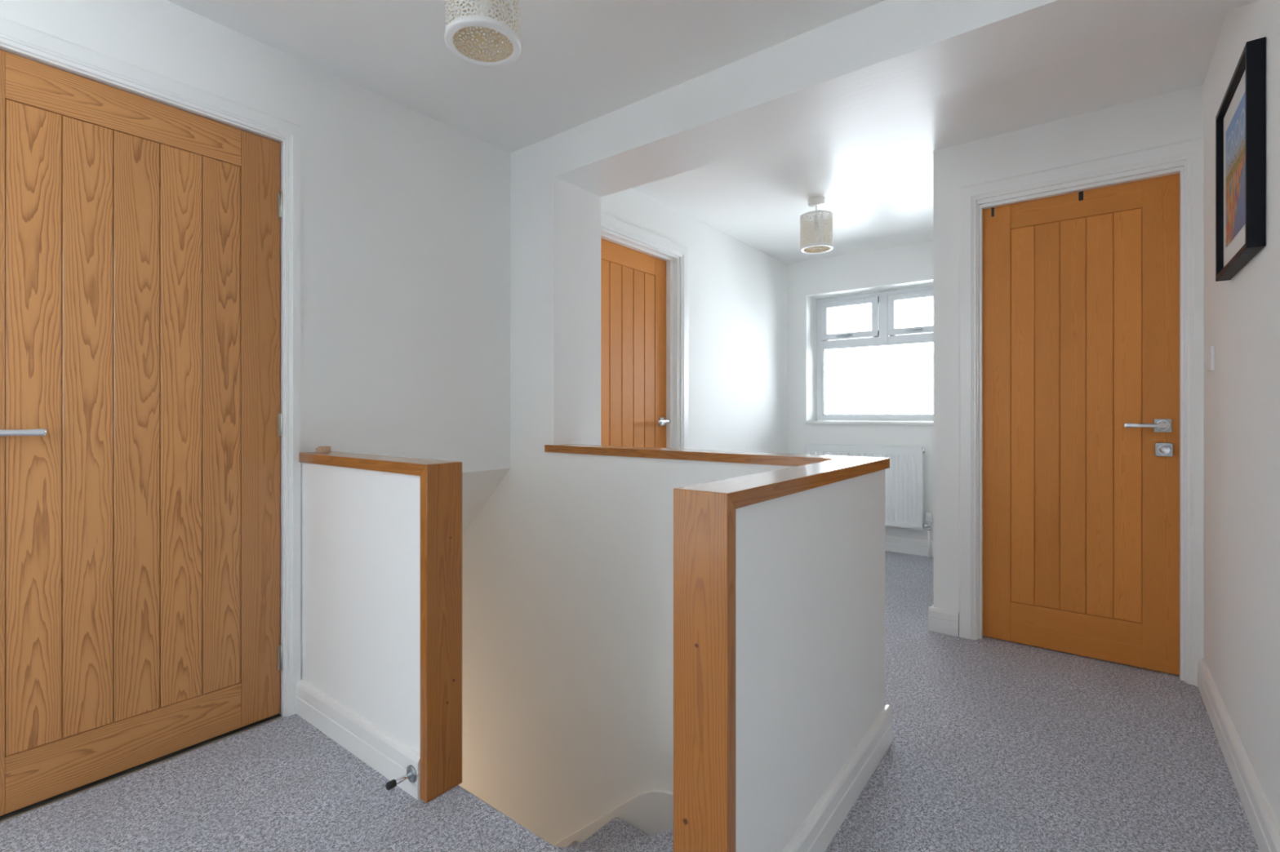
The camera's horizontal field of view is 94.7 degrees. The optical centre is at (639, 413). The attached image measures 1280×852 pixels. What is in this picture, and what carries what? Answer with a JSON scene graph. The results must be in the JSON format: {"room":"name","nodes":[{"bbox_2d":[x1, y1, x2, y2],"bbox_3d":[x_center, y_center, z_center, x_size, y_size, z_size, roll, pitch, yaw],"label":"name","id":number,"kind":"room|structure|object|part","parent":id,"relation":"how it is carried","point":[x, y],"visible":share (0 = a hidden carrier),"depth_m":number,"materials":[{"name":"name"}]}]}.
{"room":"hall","nodes":[
{"label":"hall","id":0,"kind":"room"},
{"bbox_2d":[0,0,510,472],"bbox_3d":[-2.843,1.070,0.031,0.110,5.050,7.178,0,0,38],"label":"wall","id":1,"kind":"structure","parent":0,"point":[406,212],"depth_m":2.30,"materials":[{"name":"white paint"}]},
{"bbox_2d":[0,715,282,822],"bbox_3d":[-1.468,1.043,1.723,0.010,0.004,0.772,0,0,38],"label":"trim","id":2,"kind":"structure","parent":1,"relation":"attached to","point":[280,717],"depth_m":1.71,"materials":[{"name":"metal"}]},
{"bbox_2d":[0,49,283,816],"bbox_3d":[-1.464,0.050,1.726,0.105,1.970,0.780,0,0,38],"label":"door","id":3,"kind":"structure","parent":1,"relation":"in","point":[141,421],"depth_m":1.72,"materials":[{"name":"brown wood"}]},
{"bbox_3d":[-1.612,0.049,1.495,0.057,0.045,0.144,0,0,38],"label":"lever","id":4,"kind":"part","parent":3,"relation":"part of","materials":[{"name":"silver metal"}]},
{"bbox_3d":[-1.492,-0.875,1.744,0.040,0.120,0.532,0,0,38],"label":"rail","id":5,"kind":"part","parent":3,"relation":"part of","materials":[{"name":"brown wood"}]},
{"bbox_3d":[-1.492,0.962,1.744,0.040,0.146,0.532,0,0,38],"label":"rail","id":6,"kind":"part","parent":3,"relation":"part of","materials":[{"name":"brown wood"}]},
{"bbox_2d":[0,16,301,716],"bbox_3d":[-1.511,0.017,1.745,0.128,2.056,0.898,0,0,38],"label":"trim","id":7,"kind":"structure","parent":1,"relation":"attached to","point":[15,38],"depth_m":2.03,"materials":[{"name":"white"}]},
{"bbox_2d":[301,462,420,753],"bbox_3d":[-0.866,0.618,1.877,0.769,0.895,0.092,0,0,38],"label":"wall","id":8,"kind":"structure","parent":0,"point":[361,528],"depth_m":1.80,"materials":[{"name":"white paint"}]},
{"bbox_2d":[296,680,420,799],"bbox_3d":[-0.899,0.989,1.833,0.768,0.112,0.018,0,0,38],"label":"baseboard","id":9,"kind":"structure","parent":8,"relation":"attached to","point":[389,757],"depth_m":1.79,"materials":[{"name":"white wood"}]},
{"bbox_2d":[298,451,462,803],"bbox_3d":[-0.846,0.591,1.861,0.781,0.908,0.112,0,0,38],"label":"balustrade capping","id":10,"kind":"object","parent":8,"relation":"on","point":[441,481],"visible":0.99,"depth_m":1.62,"materials":[{"name":"brown wood"}]},
{"bbox_2d":[315,445,330,453],"bbox_3d":[-1.115,0.126,2.071,0.055,0.022,0.030,0,0,38],"label":"wood block","id":11,"kind":"object","parent":10,"relation":"on","point":[325,449],"visible":1,"depth_m":2.05,"materials":[{"name":"beige wood"}]},
{"bbox_2d":[385,764,417,790],"bbox_3d":[-0.644,0.983,1.579,0.045,0.045,0.072,0,0,38],"label":"door stop","id":12,"kind":"object","parent":8,"relation":"attached to","point":[411,771],"visible":1,"depth_m":1.59,"materials":[{"name":"grey metal"}]},
{"bbox_3d":[-0.639,0.983,1.586,0.014,0.014,0.048,0,0,38],"label":"stem","id":13,"kind":"part","parent":12,"relation":"part of","materials":[{"name":"silver metal"}]},
{"bbox_3d":[-0.623,0.983,1.606,0.045,0.045,0.005,0,0,38],"label":"plate","id":14,"kind":"part","parent":12,"relation":"part of","materials":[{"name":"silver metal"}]},
{"bbox_2d":[462,468,510,537],"bbox_3d":[-1.821,1.346,3.220,2.384,2.602,0.879,0,0,38],"label":"wall","id":15,"kind":"structure","parent":0,"point":[477,486],"depth_m":2.82,"materials":[{"name":"white paint"}]},
{"bbox_2d":[166,0,884,153],"bbox_3d":[-1.794,-1.351,-0.784,2.747,0.209,7.168,0,0,38],"label":"ceiling","id":16,"kind":"structure","parent":0,"point":[580,62],"depth_m":1.99,"materials":[{"name":"white paint"}]},
{"bbox_2d":[444,0,520,66],"bbox_3d":[-0.399,-1.091,1.501,0.189,0.311,0.189,0,0,38],"label":"pendant light","id":17,"kind":"object","parent":16,"relation":"hanging from","point":[481,13],"visible":1,"depth_m":1.48,"materials":[{"name":"white plastic"}]},
{"bbox_3d":[-0.399,-1.040,1.501,0.056,0.091,0.056,0,0,38],"label":"bulb","id":18,"kind":"part","parent":17,"relation":"part of","materials":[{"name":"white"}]},
{"bbox_2d":[0,551,1260,851],"bbox_3d":[-0.920,1.155,0.367,2.767,0.220,10.058,0,0,38],"label":"floor","id":19,"kind":"structure","parent":0,"point":[997,745],"depth_m":1.66,"materials":[{"name":"grey carpet"}]},
{"bbox_2d":[458,136,884,845],"bbox_3d":[-0.798,1.070,3.164,4.073,5.050,0.321,0,0,38],"label":"wall","id":20,"kind":"structure","parent":0,"point":[567,565],"depth_m":2.66,"materials":[{"name":"white paint"}]},
{"bbox_2d":[544,444,889,851],"bbox_3d":[-0.099,0.594,1.905,1.452,0.903,1.049,0,0,38],"label":"balustrade capping","id":21,"kind":"object","parent":20,"relation":"on","point":[704,513],"visible":1,"depth_m":1.09,"materials":[{"name":"brown wood"}]},
{"bbox_2d":[600,188,786,453],"bbox_3d":[0.447,-0.205,4.064,0.140,2.500,2.633,0,0,38],"label":"wall","id":22,"kind":"structure","parent":0,"point":[737,291],"depth_m":4.18,"materials":[{"name":"white paint"}]},
{"bbox_2d":[600,238,671,448],"bbox_3d":[-0.059,0.043,3.375,0.105,1.988,0.764,0,0,38],"label":"door","id":23,"kind":"structure","parent":22,"relation":"in","point":[633,282],"depth_m":3.43,"materials":[{"name":"brown wood"}]},
{"bbox_3d":[-0.081,0.007,3.395,0.027,1.696,0.533,0,0,38],"label":"plank panel","id":24,"kind":"part","parent":23,"relation":"part of","materials":[{"name":"brown wood"}]},
{"bbox_3d":[-0.084,-0.896,3.397,0.040,0.109,0.533,0,0,38],"label":"rail","id":25,"kind":"part","parent":23,"relation":"part of","materials":[{"name":"brown wood"}]},
{"bbox_3d":[0.133,0.050,3.585,0.057,0.045,0.144,0,0,38],"label":"lever","id":26,"kind":"part","parent":23,"relation":"part of","materials":[{"name":"silver metal"}]},
{"bbox_2d":[600,212,688,448],"bbox_3d":[-0.048,-0.004,3.391,0.138,2.099,0.993,0,0,38],"label":"trim","id":27,"kind":"structure","parent":22,"relation":"attached to","point":[614,230],"depth_m":3.68,"materials":[{"name":"white wood"}]},
{"bbox_2d":[735,471,875,851],"bbox_3d":[0.404,1.885,1.465,0.095,3.421,0.905,0,0,38],"label":"wall","id":28,"kind":"structure","parent":0,"point":[806,560],"depth_m":1.32,"materials":[{"name":"white paint"}]},
{"bbox_2d":[782,704,893,851],"bbox_3d":[-0.066,0.989,1.905,1.412,0.112,1.024,0,0,38],"label":"baseboard","id":29,"kind":"structure","parent":28,"relation":"attached to","point":[821,824],"depth_m":1.52,"materials":[{"name":"white wood"}]},
{"bbox_2d":[786,240,933,541],"bbox_3d":[1.914,-0.205,4.671,1.643,2.500,0.320,0,0,38],"label":"wall","id":30,"kind":"structure","parent":0,"point":[908,266],"depth_m":4.73,"materials":[{"name":"white paint"}]},
{"bbox_2d":[804,444,932,558],"bbox_3d":[1.729,0.646,4.526,0.938,0.797,0.059,0,0,38],"label":"radiator","id":31,"kind":"object","parent":30,"relation":"attached to","point":[904,477],"visible":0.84,"depth_m":4.35,"materials":[{"name":"white metal"}]},
{"bbox_3d":[1.692,0.546,4.527,0.873,0.585,0.012,0,0,38],"label":"panel","id":32,"kind":"part","parent":31,"relation":"part of","materials":[{"name":"white metal"}]},
{"bbox_2d":[804,444,924,448],"bbox_3d":[1.706,0.251,4.544,0.877,0.005,0.059,0,0,38],"label":"grille","id":33,"kind":"object","parent":31,"relation":"attached to","point":[806,446],"depth_m":4.60,"materials":[{"name":"white metal"}]},
{"bbox_2d":[804,285,933,425],"bbox_3d":[1.944,-0.447,4.623,1.225,1.063,0.324,0,0,38],"label":"window","id":34,"kind":"structure","parent":30,"relation":"in","point":[884,332],"depth_m":4.76,"materials":[{"name":"white plastic"}]},
{"bbox_3d":[1.696,-0.649,4.894,0.125,0.016,0.032,0,0,38],"label":"handle","id":35,"kind":"part","parent":34,"relation":"part of","materials":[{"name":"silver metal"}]},
{"bbox_2d":[832,298,864,304],"bbox_3d":[1.728,-0.929,4.885,0.260,0.016,0.008,0,0,38],"label":"vent","id":36,"kind":"object","parent":34,"relation":"attached to","point":[837,301],"depth_m":4.89,"materials":[{"name":"white plastic"}]},
{"bbox_3d":[1.748,-0.784,4.912,0.468,0.322,0.064,0,0,38],"label":"sash","id":37,"kind":"part","parent":34,"relation":"part of","materials":[{"name":"white plastic"}]},
{"bbox_3d":[1.926,0.072,4.599,1.225,0.025,0.264,0,0,38],"label":"sill","id":38,"kind":"part","parent":34,"relation":"part of","materials":[{"name":"white"}]},
{"bbox_3d":[2.179,-0.784,4.580,0.469,0.322,0.064,0,0,38],"label":"sash","id":39,"kind":"part","parent":34,"relation":"part of","materials":[{"name":"white plastic"}]},
{"bbox_3d":[2.121,-0.649,4.566,0.125,0.016,0.032,0,0,38],"label":"handle","id":40,"kind":"part","parent":34,"relation":"part of","materials":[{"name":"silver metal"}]},
{"bbox_2d":[901,290,933,296],"bbox_3d":[2.158,-0.929,4.553,0.260,0.016,0.008,0,0,38],"label":"vent","id":41,"kind":"object","parent":34,"relation":"attached to","point":[907,293],"depth_m":4.56,"materials":[{"name":"white plastic"}]},
{"bbox_2d":[884,535,933,557],"bbox_3d":[1.811,0.989,4.537,1.443,0.112,0.018,0,0,38],"label":"baseboard","id":42,"kind":"structure","parent":30,"relation":"attached to","point":[897,544],"depth_m":4.38,"materials":[{"name":"white wood"}]},
{"bbox_2d":[553,0,1256,197],"bbox_3d":[0.622,-1.254,2.069,2.302,0.381,0.321,0,0,38],"label":"beam","id":43,"kind":"structure","parent":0,"point":[886,55],"depth_m":1.92,"materials":[{"name":"white paint"}]},
{"bbox_2d":[631,10,1227,264],"bbox_3d":[1.446,-1.359,3.290,2.588,0.192,2.639,0,0,38],"label":"ceiling","id":44,"kind":"structure","parent":0,"point":[874,174],"depth_m":2.87,"materials":[{"name":"white paint"}]},
{"bbox_2d":[800,196,833,253],"bbox_3d":[1.041,-1.115,3.480,0.189,0.296,0.189,0,0,38],"label":"pendant light","id":45,"kind":"object","parent":44,"relation":"hanging from","point":[816,233],"visible":1,"depth_m":3.43,"materials":[{"name":"white plastic"}]},
{"bbox_3d":[1.041,-1.068,3.480,0.186,0.198,0.186,0,0,38],"label":"lamp shade","id":46,"kind":"part","parent":45,"relation":"part of","materials":[{"name":"white"}]},
{"bbox_3d":[1.041,-1.062,3.480,0.056,0.091,0.056,0,0,38],"label":"bulb","id":47,"kind":"part","parent":45,"relation":"part of","materials":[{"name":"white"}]},
{"bbox_2d":[933,84,1203,612],"bbox_3d":[1.823,-0.205,2.597,0.945,2.500,0.120,0,0,38],"label":"wall","id":48,"kind":"structure","parent":0,"point":[1175,117],"depth_m":2.77,"materials":[{"name":"white paint"}]},
{"bbox_2d":[928,606,959,636],"bbox_3d":[1.444,0.989,2.803,0.129,0.112,0.018,0,0,38],"label":"baseboard","id":49,"kind":"structure","parent":48,"relation":"attached to","point":[944,621],"depth_m":2.79,"materials":[{"name":"white wood"}]},
{"bbox_2d":[982,173,1179,675],"bbox_3d":[1.862,0.043,2.533,0.690,1.993,0.105,0,0,38],"label":"door","id":50,"kind":"structure","parent":48,"relation":"in","point":[1081,299],"depth_m":2.52,"materials":[{"name":"brown wood"}]},
{"bbox_2d":[991,207,994,217],"bbox_3d":[1.644,-0.933,2.742,0.011,0.047,0.045,0,0,38],"label":"hook","id":51,"kind":"object","parent":50,"relation":"attached to","point":[993,208],"visible":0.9,"depth_m":2.72,"materials":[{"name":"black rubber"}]},
{"bbox_3d":[1.880,-0.897,2.560,0.457,0.114,0.040,0,0,38],"label":"rail","id":52,"kind":"part","parent":50,"relation":"part of","materials":[{"name":"brown wood"}]},
{"bbox_3d":[1.878,0.009,2.557,0.457,1.698,0.027,0,0,38],"label":"plank panel","id":53,"kind":"part","parent":50,"relation":"part of","materials":[{"name":"brown wood"}]},
{"bbox_3d":[1.880,0.949,2.560,0.457,0.181,0.040,0,0,38],"label":"rail","id":54,"kind":"part","parent":50,"relation":"part of","materials":[{"name":"brown wood"}]},
{"bbox_2d":[1078,191,1083,200],"bbox_3d":[1.903,-0.935,2.542,0.016,0.044,0.045,0,0,38],"label":"hook","id":55,"kind":"object","parent":50,"relation":"attached to","point":[1080,193],"visible":0.89,"depth_m":2.52,"materials":[{"name":"black metal"}]},
{"bbox_3d":[2.037,0.049,2.368,0.144,0.045,0.057,0,0,38],"label":"lever","id":56,"kind":"part","parent":50,"relation":"part of","materials":[{"name":"silver metal"}]},
{"bbox_3d":[2.099,0.145,2.360,0.052,0.052,0.009,0,0,38],"label":"lock plate","id":57,"kind":"part","parent":50,"relation":"part of","materials":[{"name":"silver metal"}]},
{"bbox_2d":[959,137,1204,686],"bbox_3d":[1.858,-0.006,2.552,0.833,2.102,0.129,0,0,38],"label":"trim","id":58,"kind":"structure","parent":48,"relation":"attached to","point":[1186,158],"depth_m":2.46,"materials":[{"name":"white"}]},
{"bbox_2d":[1203,0,1279,826],"bbox_3d":[-0.307,-0.205,-1.039,0.120,2.500,8.620,0,0,38],"label":"wall","id":59,"kind":"structure","parent":0,"point":[1242,313],"depth_m":1.64,"materials":[{"name":"white paint"}]},
{"bbox_2d":[1206,346,1214,371],"bbox_3d":[2.017,-0.193,2.088,0.015,0.086,0.086,0,0,38],"label":"light switch","id":60,"kind":"object","parent":59,"relation":"attached to","point":[1211,350],"visible":1,"depth_m":2.06,"materials":[{"name":"white plastic"}]},
{"bbox_2d":[1197,657,1279,851],"bbox_3d":[-0.389,0.989,-1.032,0.018,0.112,8.291,0,0,38],"label":"baseboard","id":61,"kind":"structure","parent":59,"relation":"attached to","point":[1265,828],"depth_m":1.61,"materials":[{"name":"white wood"}]},
{"bbox_2d":[1215,36,1266,281],"bbox_3d":[1.648,-0.661,1.625,0.033,0.508,0.467,0,0,38],"label":"framed poster","id":62,"kind":"object","parent":59,"relation":"attached to","point":[1241,117],"visible":1,"depth_m":1.57,"materials":[{"name":"black painted wood"},{"name":"printed paper"},{"name":"glass"}]},
{"bbox_2d":[1226,93,1244,247],"bbox_3d":[1.644,-0.667,1.622,0.001,0.345,0.353,0,0,38],"label":"print","id":63,"kind":"object","parent":62,"relation":"attached to","point":[1235,128],"depth_m":1.64,"materials":[{"name":"multicoloured paper"}]},
{"bbox_3d":[-1.187,3.645,2.719,4.200,0.100,1.058,0,0,38],"label":"floor","id":64,"kind":"structure","parent":0,"visible":0},
{"bbox_2d":[553,789,673,851],"bbox_3d":[-1.077,2.824,2.635,3.676,3.167,0.857,0,0,38],"label":"staircase","id":65,"kind":"structure","parent":64,"relation":"on","point":[644,823],"depth_m":2.28,"materials":[{"name":"grey carpet"}]}
]}

